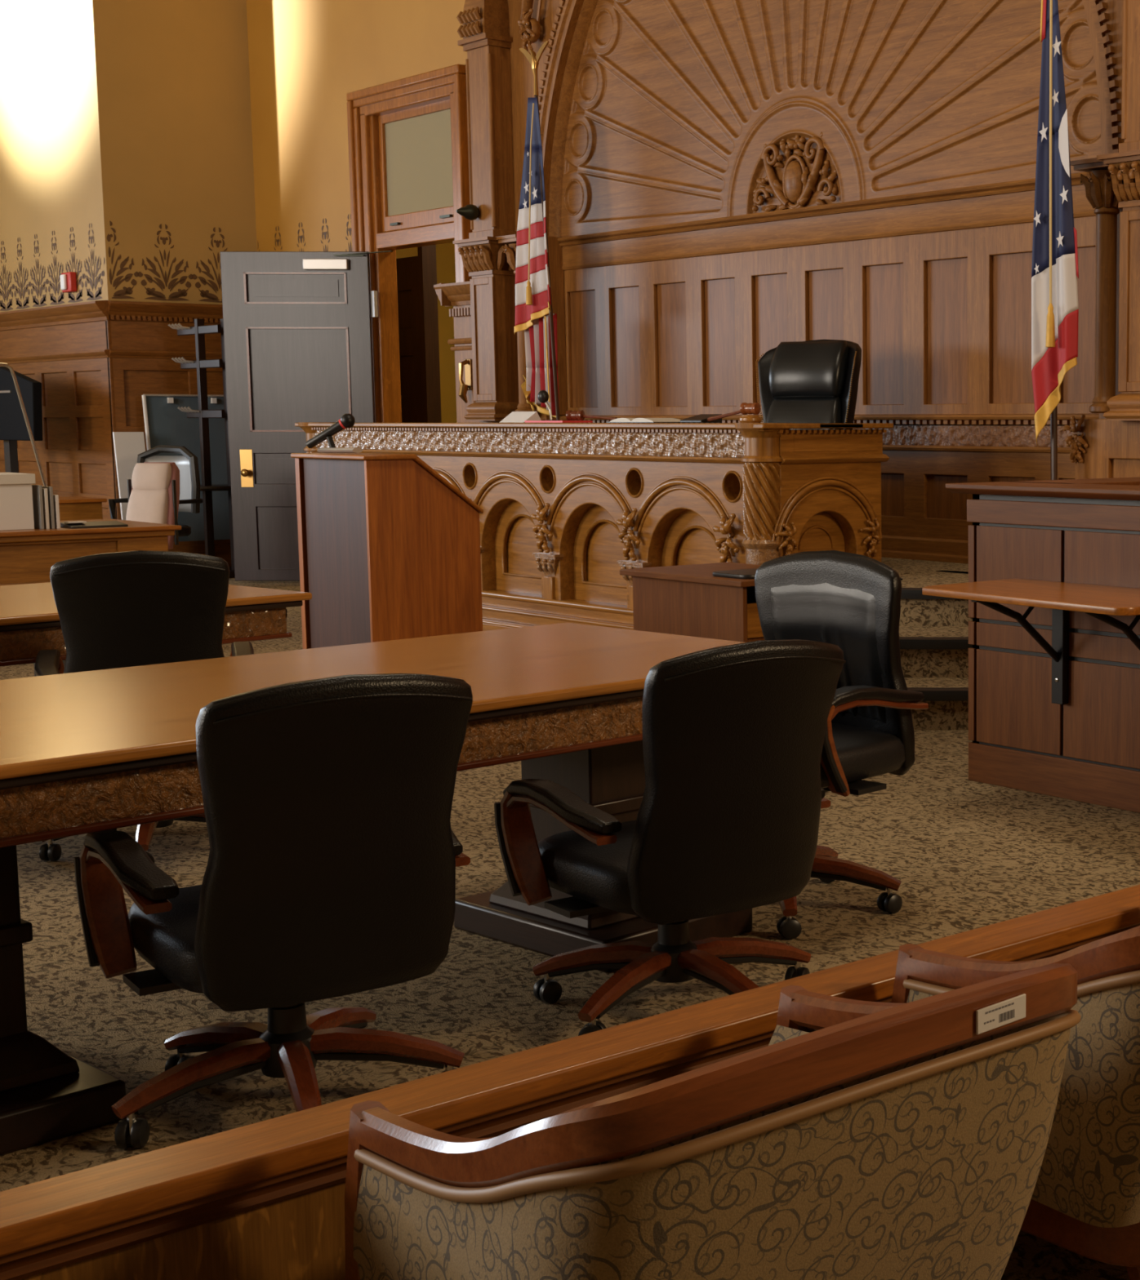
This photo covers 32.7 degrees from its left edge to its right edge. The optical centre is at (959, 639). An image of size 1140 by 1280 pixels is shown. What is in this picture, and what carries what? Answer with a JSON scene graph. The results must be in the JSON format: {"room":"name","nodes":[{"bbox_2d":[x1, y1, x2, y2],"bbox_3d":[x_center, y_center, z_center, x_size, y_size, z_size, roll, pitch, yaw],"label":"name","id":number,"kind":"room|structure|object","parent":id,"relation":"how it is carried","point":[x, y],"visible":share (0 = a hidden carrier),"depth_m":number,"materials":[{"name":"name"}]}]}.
{"room":"courtroom","nodes":[
{"label":"courtroom","id":0,"kind":"room"},
{"bbox_2d":[0,0,108,330],"bbox_3d":[-9.884,-4.304,19.068,0.203,6.900,6.460,-7,9,-44],"label":"wall","id":1,"kind":"structure","parent":0,"point":[52,224],"depth_m":17.56,"materials":[{"name":"beige paint"}]},
{"bbox_2d":[0,300,120,519],"bbox_3d":[-9.624,-2.049,18.834,0.150,2.475,5.530,-7,9,-44],"label":"wall paneling","id":2,"kind":"structure","parent":1,"relation":"attached to","point":[69,361],"depth_m":17.60,"materials":[{"name":"brown wood"}]},
{"bbox_2d":[60,271,76,293],"bbox_3d":[-8.309,-3.330,17.373,0.089,0.180,0.230,-7,9,-44],"label":"fire alarm","id":3,"kind":"object","parent":1,"relation":"attached to","point":[68,280],"visible":1,"depth_m":17.32,"materials":[{"name":"red plastic"}]},
{"bbox_2d":[92,0,257,322],"bbox_3d":[-7.141,-4.093,17.271,1.550,6.900,0.370,-7,9,-44],"label":"wall","id":4,"kind":"structure","parent":0,"point":[173,76],"depth_m":17.05,"materials":[{"name":"beige paint"}]},
{"bbox_2d":[105,300,231,566],"bbox_3d":[-7.115,-1.872,17.326,1.390,2.475,0.149,-5,8,-37],"label":"wall paneling","id":5,"kind":"structure","parent":4,"relation":"attached to","point":[142,353],"depth_m":17.08,"materials":[{"name":"brown wood"}]},
{"bbox_2d":[141,394,230,542],"bbox_3d":[-7.066,-1.579,17.221,0.825,1.362,0.205,-7,9,-44],"label":"framed board","id":6,"kind":"object","parent":4,"relation":"attached to","point":[165,424],"visible":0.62,"depth_m":17.22,"materials":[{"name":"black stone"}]},
{"bbox_2d":[246,0,472,251],"bbox_3d":[-4.954,-3.943,15.991,0.203,6.900,4.600,-7,9,-44],"label":"wall","id":7,"kind":"structure","parent":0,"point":[305,56],"depth_m":16.52,"materials":[{"name":"paint"}]},
{"bbox_2d":[219,250,392,580],"bbox_3d":[-5.537,-1.908,16.022,1.517,2.810,0.214,0,7,3],"label":"door","id":8,"kind":"structure","parent":7,"relation":"attached to","point":[298,330],"depth_m":16.00,"materials":[{"name":"grey wood"}]},
{"bbox_2d":[395,242,457,422],"bbox_3d":[-3.621,-2.889,17.301,3.300,4.500,6.800,-7,9,-44],"label":"wall","id":9,"kind":"structure","parent":0,"point":[445,252],"depth_m":19.93,"materials":[{"name":"yellow paint"}]},
{"bbox_2d":[395,244,441,422],"bbox_3d":[-5.207,-2.162,17.541,0.140,3.000,1.050,-7,9,-44],"label":"door","id":10,"kind":"structure","parent":9,"relation":"in","point":[416,276],"depth_m":17.19,"materials":[{"name":"brown wood"}]},
{"bbox_2d":[0,577,1139,1191],"bbox_3d":[-4.411,0.472,8.409,17.800,0.100,30.000,-7,9,-44],"label":"floor","id":11,"kind":"structure","parent":0,"point":[966,855],"depth_m":5.20,"materials":[{"name":"beige carpet"}]},
{"bbox_2d":[0,366,42,472],"bbox_3d":[-8.836,-1.603,17.498,0.550,1.900,1.799,-7,9,-44],"label":"television","id":12,"kind":"object","parent":11,"relation":"on","point":[13,428],"visible":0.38,"depth_m":17.06,"materials":[{"name":"black plastic"}]},
{"bbox_2d":[0,362,47,486],"bbox_3d":[-5.983,-0.898,12.065,0.760,1.768,0.260,-7,9,-44],"label":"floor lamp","id":13,"kind":"object","parent":11,"relation":"on","point":[2,364],"visible":0.31,"depth_m":11.99,"materials":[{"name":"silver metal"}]},
{"bbox_2d":[58,496,106,520],"bbox_3d":[-7.592,-0.784,15.412,0.870,0.760,0.630,-7,9,-44],"label":"desk","id":14,"kind":"object","parent":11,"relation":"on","point":[71,508],"visible":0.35,"depth_m":15.34,"materials":[{"name":"orange wood"}]},
{"bbox_2d":[0,519,181,586],"bbox_3d":[-5.963,-0.277,11.088,2.260,0.762,1.110,-7,9,-44],"label":"desk","id":15,"kind":"object","parent":11,"relation":"on","point":[26,556],"visible":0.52,"depth_m":11.03,"materials":[{"name":"orange wood"}]},
{"bbox_2d":[0,472,35,530],"bbox_3d":[-5.746,-0.818,11.021,0.405,0.328,0.460,-7,9,-44],"label":"file box","id":16,"kind":"object","parent":15,"relation":"on","point":[16,506],"visible":1,"depth_m":10.94,"materials":[{"name":"white cardboard"}]},
{"bbox_2d":[31,484,44,528],"bbox_3d":[-5.525,-0.795,11.124,0.018,0.260,0.290,-7,9,-44],"label":"folder","id":17,"kind":"object","parent":15,"relation":"on","point":[37,490],"visible":0.49,"depth_m":11.04,"materials":[{"name":"grey cardboard"}]},
{"bbox_2d":[42,488,49,528],"bbox_3d":[-5.504,-0.788,11.146,0.018,0.240,0.290,-7,9,-44],"label":"folder","id":18,"kind":"object","parent":15,"relation":"on","point":[45,496],"visible":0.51,"depth_m":11.05,"materials":[{"name":"white paper"}]},
{"bbox_2d":[41,485,54,528],"bbox_3d":[-5.482,-0.795,11.166,0.018,0.250,0.290,-7,9,-44],"label":"folder","id":19,"kind":"object","parent":15,"relation":"on","point":[50,489],"visible":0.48,"depth_m":11.07,"materials":[{"name":"grey cardboard"}]},
{"bbox_2d":[53,494,60,528],"bbox_3d":[-5.461,-0.773,11.190,0.018,0.200,0.290,-7,9,-44],"label":"folder","id":20,"kind":"object","parent":15,"relation":"on","point":[55,497],"visible":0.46,"depth_m":11.09,"materials":[{"name":"white"}]},
{"bbox_2d":[60,520,128,528],"bbox_3d":[-5.227,-0.697,11.270,0.330,0.030,0.180,-7,9,-44],"label":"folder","id":21,"kind":"object","parent":15,"relation":"on","point":[101,523],"visible":1,"depth_m":11.23,"materials":[{"name":"black plastic"}]},
{"bbox_2d":[63,520,86,523],"bbox_3d":[-5.312,-0.708,11.205,0.100,0.006,0.090,-7,9,-44],"label":"pad","id":22,"kind":"object","parent":21,"relation":"on","point":[73,522],"visible":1,"depth_m":11.18,"materials":[{"name":"white paper"}]},
{"bbox_2d":[112,431,145,519],"bbox_3d":[-7.407,-1.215,16.770,0.300,1.300,0.100,-7,9,-44],"label":"board","id":23,"kind":"object","parent":11,"relation":"on","point":[127,445],"visible":0.43,"depth_m":16.69,"materials":[{"name":"white"}]},
{"bbox_2d":[34,550,253,863],"bbox_3d":[-2.636,0.192,6.046,0.674,1.007,0.722,-3,7,-23],"label":"chair","id":24,"kind":"object","parent":11,"relation":"on","point":[140,607],"visible":0.42,"depth_m":5.73,"materials":[{"name":"black leather"}]},
{"bbox_2d":[125,462,179,549],"bbox_3d":[-6.312,-0.806,14.231,0.552,1.080,0.674,2,7,17],"label":"swivel chair","id":25,"kind":"object","parent":11,"relation":"on","point":[153,495],"visible":0.48,"depth_m":14.31,"materials":[{"name":"beige fabric"}]},
{"bbox_2d":[125,488,168,524],"bbox_3d":[-6.248,-0.943,14.342,0.350,0.425,0.169,2,7,17],"label":"cushion","id":26,"kind":"object","parent":25,"relation":"on","point":[146,505],"depth_m":14.29,"materials":[{"name":"beige fabric"}]},
{"bbox_2d":[131,462,171,489],"bbox_3d":[-6.226,-1.254,14.378,0.330,0.215,0.140,2,7,17],"label":"cushion","id":27,"kind":"object","parent":25,"relation":"on","point":[145,476],"depth_m":14.32,"materials":[{"name":"beige fabric"}]},
{"bbox_2d":[108,444,202,537],"bbox_3d":[-6.868,-1.060,15.910,0.740,1.193,0.617,2,7,20],"label":"office chair","id":28,"kind":"object","parent":11,"relation":"on","point":[190,500],"visible":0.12,"depth_m":16.00,"materials":[{"name":"black plastic"}]},
{"bbox_2d":[0,582,311,676],"bbox_3d":[-3.613,0.277,6.329,1.200,0.772,2.450,5,9,38],"label":"table","id":29,"kind":"object","parent":11,"relation":"on","point":[30,622],"visible":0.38,"depth_m":6.68,"materials":[{"name":"brown wood"}]},
{"bbox_2d":[168,318,235,577],"bbox_3d":[-6.707,-1.720,16.785,0.580,2.300,0.821,-7,9,-44],"label":"coat rack","id":30,"kind":"object","parent":11,"relation":"on","point":[199,330],"visible":0.69,"depth_m":16.69,"materials":[{"name":"black metal"}]},
{"bbox_2d":[200,484,231,491],"bbox_3d":[-6.721,-1.375,16.840,0.560,0.040,0.560,-7,9,-44],"label":"shelf","id":31,"kind":"object","parent":30,"relation":"attached to","point":[203,487],"depth_m":16.63,"materials":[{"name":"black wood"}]},
{"bbox_2d":[73,673,472,1149],"bbox_3d":[-1.344,0.498,3.727,0.678,0.940,0.780,-5,9,-38],"label":"chair","id":32,"kind":"object","parent":11,"relation":"on","point":[335,854],"visible":0.93,"depth_m":3.49,"materials":[{"name":"black leather"}]},
{"bbox_2d":[0,622,752,1155],"bbox_3d":[-1.694,0.498,4.452,1.190,0.772,2.825,6,9,40],"label":"table","id":33,"kind":"object","parent":11,"relation":"on","point":[86,752],"visible":0.52,"depth_m":4.35,"materials":[{"name":"brown wood"}]},
{"bbox_2d":[290,453,483,648],"bbox_3d":[-2.555,-0.206,8.373,0.560,1.256,0.690,-7,9,-44],"label":"lectern","id":34,"kind":"object","parent":11,"relation":"on","point":[389,548],"visible":0.69,"depth_m":8.13,"materials":[{"name":"brown wood"}]},
{"bbox_2d":[306,413,362,453],"bbox_3d":[-2.713,-0.903,8.161,0.306,0.172,0.128,4,8,30],"label":"microphone","id":35,"kind":"object","parent":34,"relation":"on","point":[347,420],"visible":1,"depth_m":8.16,"materials":[{"name":"black plastic"}]},
{"bbox_2d":[340,413,355,427],"bbox_3d":[-2.682,-0.960,8.175,0.060,0.063,0.062,-7,9,-44],"label":"grille","id":36,"kind":"object","parent":35,"relation":"attached to","point":[347,420],"depth_m":8.15,"materials":[{"name":"black metal"}]},
{"bbox_2d":[0,884,1139,1279],"bbox_3d":[-0.331,0.805,2.579,4.200,0.600,0.102,-7,9,-44],"label":"rail","id":37,"kind":"object","parent":11,"relation":"on","point":[264,1200],"visible":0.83,"depth_m":2.13,"materials":[{"name":"orange wood"}]},
{"bbox_2d":[294,422,893,631],"bbox_3d":[-2.628,-0.705,12.053,0.980,1.388,5.434,-7,9,-44],"label":"bench","id":38,"kind":"object","parent":11,"relation":"on","point":[566,507],"visible":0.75,"depth_m":10.82,"materials":[{"name":"brown wood"}]},
{"bbox_2d":[498,411,541,422],"bbox_3d":[-2.825,-1.433,11.996,0.140,0.070,0.290,-7,9,-44],"label":"name plate","id":39,"kind":"object","parent":38,"relation":"on","point":[514,416],"visible":0.91,"depth_m":11.96,"materials":[{"name":"white"}]},
{"bbox_2d":[537,390,555,420],"bbox_3d":[-2.642,-1.499,11.973,0.134,0.206,0.098,1,7,11],"label":"desk microphone","id":40,"kind":"object","parent":38,"relation":"on","point":[543,396],"visible":0.84,"depth_m":11.95,"materials":[{"name":"black plastic"}]},
{"bbox_2d":[524,420,592,422],"bbox_3d":[-2.523,-1.372,11.724,0.220,0.012,0.430,-7,9,-44],"label":"folder","id":41,"kind":"object","parent":38,"relation":"on","point":[526,421],"visible":1,"depth_m":11.60,"materials":[{"name":"red"}]},
{"bbox_2d":[565,410,617,420],"bbox_3d":[-2.281,-1.398,11.631,0.423,0.069,0.087,4,8,31],"label":"gavel","id":42,"kind":"object","parent":41,"relation":"on","point":[570,415],"visible":0.96,"depth_m":11.68,"materials":[{"name":"brown wood"}]},
{"bbox_2d":[294,422,893,431],"bbox_3d":[-2.606,-1.374,11.988,0.929,0.041,5.420,-7,9,-44],"label":"countertop","id":43,"kind":"structure","parent":38,"relation":"on","point":[764,427],"depth_m":10.71,"materials":[{"name":"brown wood"}]},
{"bbox_2d":[606,417,680,422],"bbox_3d":[-1.858,-1.302,11.056,0.240,0.028,0.480,-7,9,-44],"label":"open book","id":44,"kind":"object","parent":38,"relation":"on","point":[619,420],"visible":0.95,"depth_m":10.94,"materials":[{"name":"white paper"}]},
{"bbox_2d":[680,413,721,422],"bbox_3d":[-1.475,-1.261,10.621,0.150,0.049,0.200,-7,9,-44],"label":"open book","id":45,"kind":"object","parent":38,"relation":"on","point":[702,418],"visible":0.97,"depth_m":10.59,"materials":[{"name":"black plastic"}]},
{"bbox_2d":[706,402,759,422],"bbox_3d":[-1.270,-1.261,10.334,0.093,0.103,0.456,-7,9,-44],"label":"gavel","id":46,"kind":"object","parent":38,"relation":"on","point":[745,408],"visible":1,"depth_m":10.20,"materials":[{"name":"brown wood"}]},
{"bbox_2d":[738,415,761,422],"bbox_3d":[-1.148,-1.210,10.216,0.124,0.042,0.124,-7,9,-44],"label":"block","id":47,"kind":"object","parent":38,"relation":"on","point":[744,419],"visible":0.96,"depth_m":10.17,"materials":[{"name":"brown wood"}]},
{"bbox_2d":[493,639,845,1035],"bbox_3d":[-0.642,0.430,4.388,0.693,0.922,0.735,-6,9,-40],"label":"chair","id":48,"kind":"object","parent":11,"relation":"on","point":[727,820],"visible":0.96,"depth_m":4.18,"materials":[{"name":"black leather"}]},
{"bbox_2d":[619,562,764,642],"bbox_3d":[-0.969,0.082,8.046,0.590,0.760,0.850,-7,9,-44],"label":"desk","id":49,"kind":"object","parent":11,"relation":"on","point":[685,600],"visible":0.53,"depth_m":7.83,"materials":[{"name":"brown wood"}]},
{"bbox_2d":[711,568,757,578],"bbox_3d":[-0.836,-0.278,7.775,0.340,0.018,0.260,-7,9,-44],"label":"tray","id":50,"kind":"object","parent":49,"relation":"on","point":[743,573],"visible":0.43,"depth_m":7.68,"materials":[{"name":"black plastic"}]},
{"bbox_2d":[746,636,764,642],"bbox_3d":[-0.969,-0.048,8.038,0.480,0.020,0.720,-7,9,-44],"label":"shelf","id":51,"kind":"object","parent":49,"relation":"attached to","point":[748,638],"depth_m":7.66,"materials":[{"name":"brown wood"}]},
{"bbox_2d":[754,550,928,939],"bbox_3d":[-0.536,0.262,5.391,0.724,1.021,0.710,5,9,38],"label":"chair","id":52,"kind":"object","parent":11,"relation":"on","point":[850,602],"visible":0.61,"depth_m":5.39,"materials":[{"name":"black leather"}]},
{"bbox_2d":[770,582,886,723],"bbox_3d":[-0.380,0.029,5.527,0.505,0.475,0.085,5,9,38],"label":"cushion","id":53,"kind":"object","parent":52,"relation":"on","point":[851,617],"depth_m":5.47,"materials":[{"name":"black leather"}]},
{"bbox_2d":[898,570,972,730],"bbox_3d":[0.111,0.058,9.102,2.226,0.561,2.226,5,8,37],"label":"carpeted steps","id":54,"kind":"structure","parent":11,"relation":"on","point":[933,630],"depth_m":8.88,"materials":[{"name":"beige carpet"}]},
{"bbox_2d":[945,477,1139,813],"bbox_3d":[1.402,0.015,6.895,1.575,1.160,2.560,-7,9,-44],"label":"stand","id":55,"kind":"object","parent":11,"relation":"on","point":[1086,748],"visible":0.98,"depth_m":6.93,"materials":[{"name":"brown wood"}]},
{"bbox_2d":[921,577,1139,704],"bbox_3d":[0.367,0.057,6.499,0.584,0.450,1.050,-7,9,-44],"label":"shelf","id":56,"kind":"object","parent":55,"relation":"attached to","point":[1098,602],"visible":1,"depth_m":6.56,"materials":[{"name":"orange wood"}]},
{"bbox_2d":[452,0,1139,564],"bbox_3d":[3.045,-2.962,7.644,0.705,6.900,19.000,-7,9,-44],"label":"wall","id":57,"kind":"structure","parent":0,"point":[727,182],"depth_m":11.76,"materials":[{"name":"brown wood"}]},
{"bbox_2d":[346,63,475,422],"bbox_3d":[-4.363,-2.496,15.333,0.490,4.180,2.460,-7,9,-44],"label":"door frame","id":58,"kind":"structure","parent":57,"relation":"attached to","point":[364,106],"depth_m":15.86,"materials":[{"name":"orange wood"}]},
{"bbox_2d":[376,99,453,249],"bbox_3d":[-4.467,-3.854,15.494,0.170,1.120,1.320,-7,9,-44],"label":"window","id":59,"kind":"structure","parent":58,"relation":"in","point":[415,144],"depth_m":15.51,"materials":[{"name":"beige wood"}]},
{"bbox_2d":[458,359,472,403],"bbox_3d":[-3.893,-2.031,14.644,0.099,0.344,0.090,-7,9,-44],"label":"brass pull","id":60,"kind":"object","parent":57,"relation":"attached to","point":[463,389],"visible":1,"depth_m":14.63,"materials":[{"name":"brown metal"}]},
{"bbox_2d":[455,204,479,220],"bbox_3d":[-3.704,-3.221,14.048,0.190,0.120,0.120,-7,9,-44],"label":"security camera","id":61,"kind":"object","parent":57,"relation":"attached to","point":[471,212],"visible":1,"depth_m":14.02,"materials":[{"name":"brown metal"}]},
{"bbox_2d":[880,557,968,574],"bbox_3d":[-1.208,-0.215,11.449,1.435,0.555,8.100,-7,9,-44],"label":"floor","id":62,"kind":"structure","parent":0,"point":[901,566],"depth_m":10.92,"materials":[{"name":"beige carpet"}]},
{"bbox_2d":[513,40,559,420],"bbox_3d":[-2.950,-2.456,13.277,0.300,3.464,0.663,-7,9,-44],"label":"flag","id":63,"kind":"object","parent":62,"relation":"on","point":[533,298],"visible":0.98,"depth_m":13.27,"materials":[{"name":"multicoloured fabric"}]},
{"bbox_2d":[519,40,549,95],"bbox_3d":[-2.991,-4.006,13.123,0.056,0.348,0.370,-7,9,-44],"label":"finial","id":64,"kind":"object","parent":63,"relation":"attached to","point":[533,59],"depth_m":13.11,"materials":[{"name":"gold metal"}]},
{"bbox_2d":[755,339,861,430],"bbox_3d":[-0.986,-1.119,11.046,0.773,1.329,0.750,4,8,31],"label":"chair","id":65,"kind":"object","parent":62,"relation":"on","point":[808,381],"visible":0.52,"depth_m":11.06,"materials":[{"name":"black leather"}]},
{"bbox_2d":[765,396,840,430],"bbox_3d":[-0.917,-1.217,11.149,0.526,0.469,0.212,4,8,31],"label":"cushion","id":66,"kind":"object","parent":65,"relation":"on","point":[778,409],"depth_m":11.09,"materials":[{"name":"black leather"}]},
{"bbox_2d":[1031,0,1078,479],"bbox_3d":[0.522,-2.013,9.787,0.312,3.386,0.363,-7,9,-44],"label":"state flag","id":67,"kind":"object","parent":62,"relation":"on","point":[1054,268],"visible":0.97,"depth_m":9.68,"materials":[{"name":"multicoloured fabric"}]},
{"bbox_2d":[1000,1230,1128,1279],"bbox_3d":[0.721,1.540,-1.841,10.200,0.170,7.730,-7,9,-44],"label":"floor","id":68,"kind":"structure","parent":0,"point":[1032,1257],"depth_m":2.73,"materials":[{"name":"brown carpet"}]},
{"bbox_2d":[344,963,1080,1279],"bbox_3d":[-0.263,0.671,2.093,0.687,0.649,0.588,-7,9,-44],"label":"chair","id":69,"kind":"object","parent":68,"relation":"on","point":[866,1140],"visible":1,"depth_m":1.85,"materials":[{"name":"beige fabric"}]},
{"bbox_2d":[983,1002,1013,1024],"bbox_3d":[0.041,0.393,1.953,0.001,0.017,0.049,6,9,42],"label":"print","id":70,"kind":"object","parent":69,"relation":"on","point":[994,1013],"depth_m":1.95,"materials":[{"name":"grey paper"}]},
{"bbox_2d":[891,925,1139,1279],"bbox_3d":[0.313,0.599,2.701,0.687,0.649,0.588,-6,9,-43],"label":"chair","id":71,"kind":"object","parent":68,"relation":"on","point":[1084,1202],"visible":0.59,"depth_m":2.40,"materials":[{"name":"beige fabric"}]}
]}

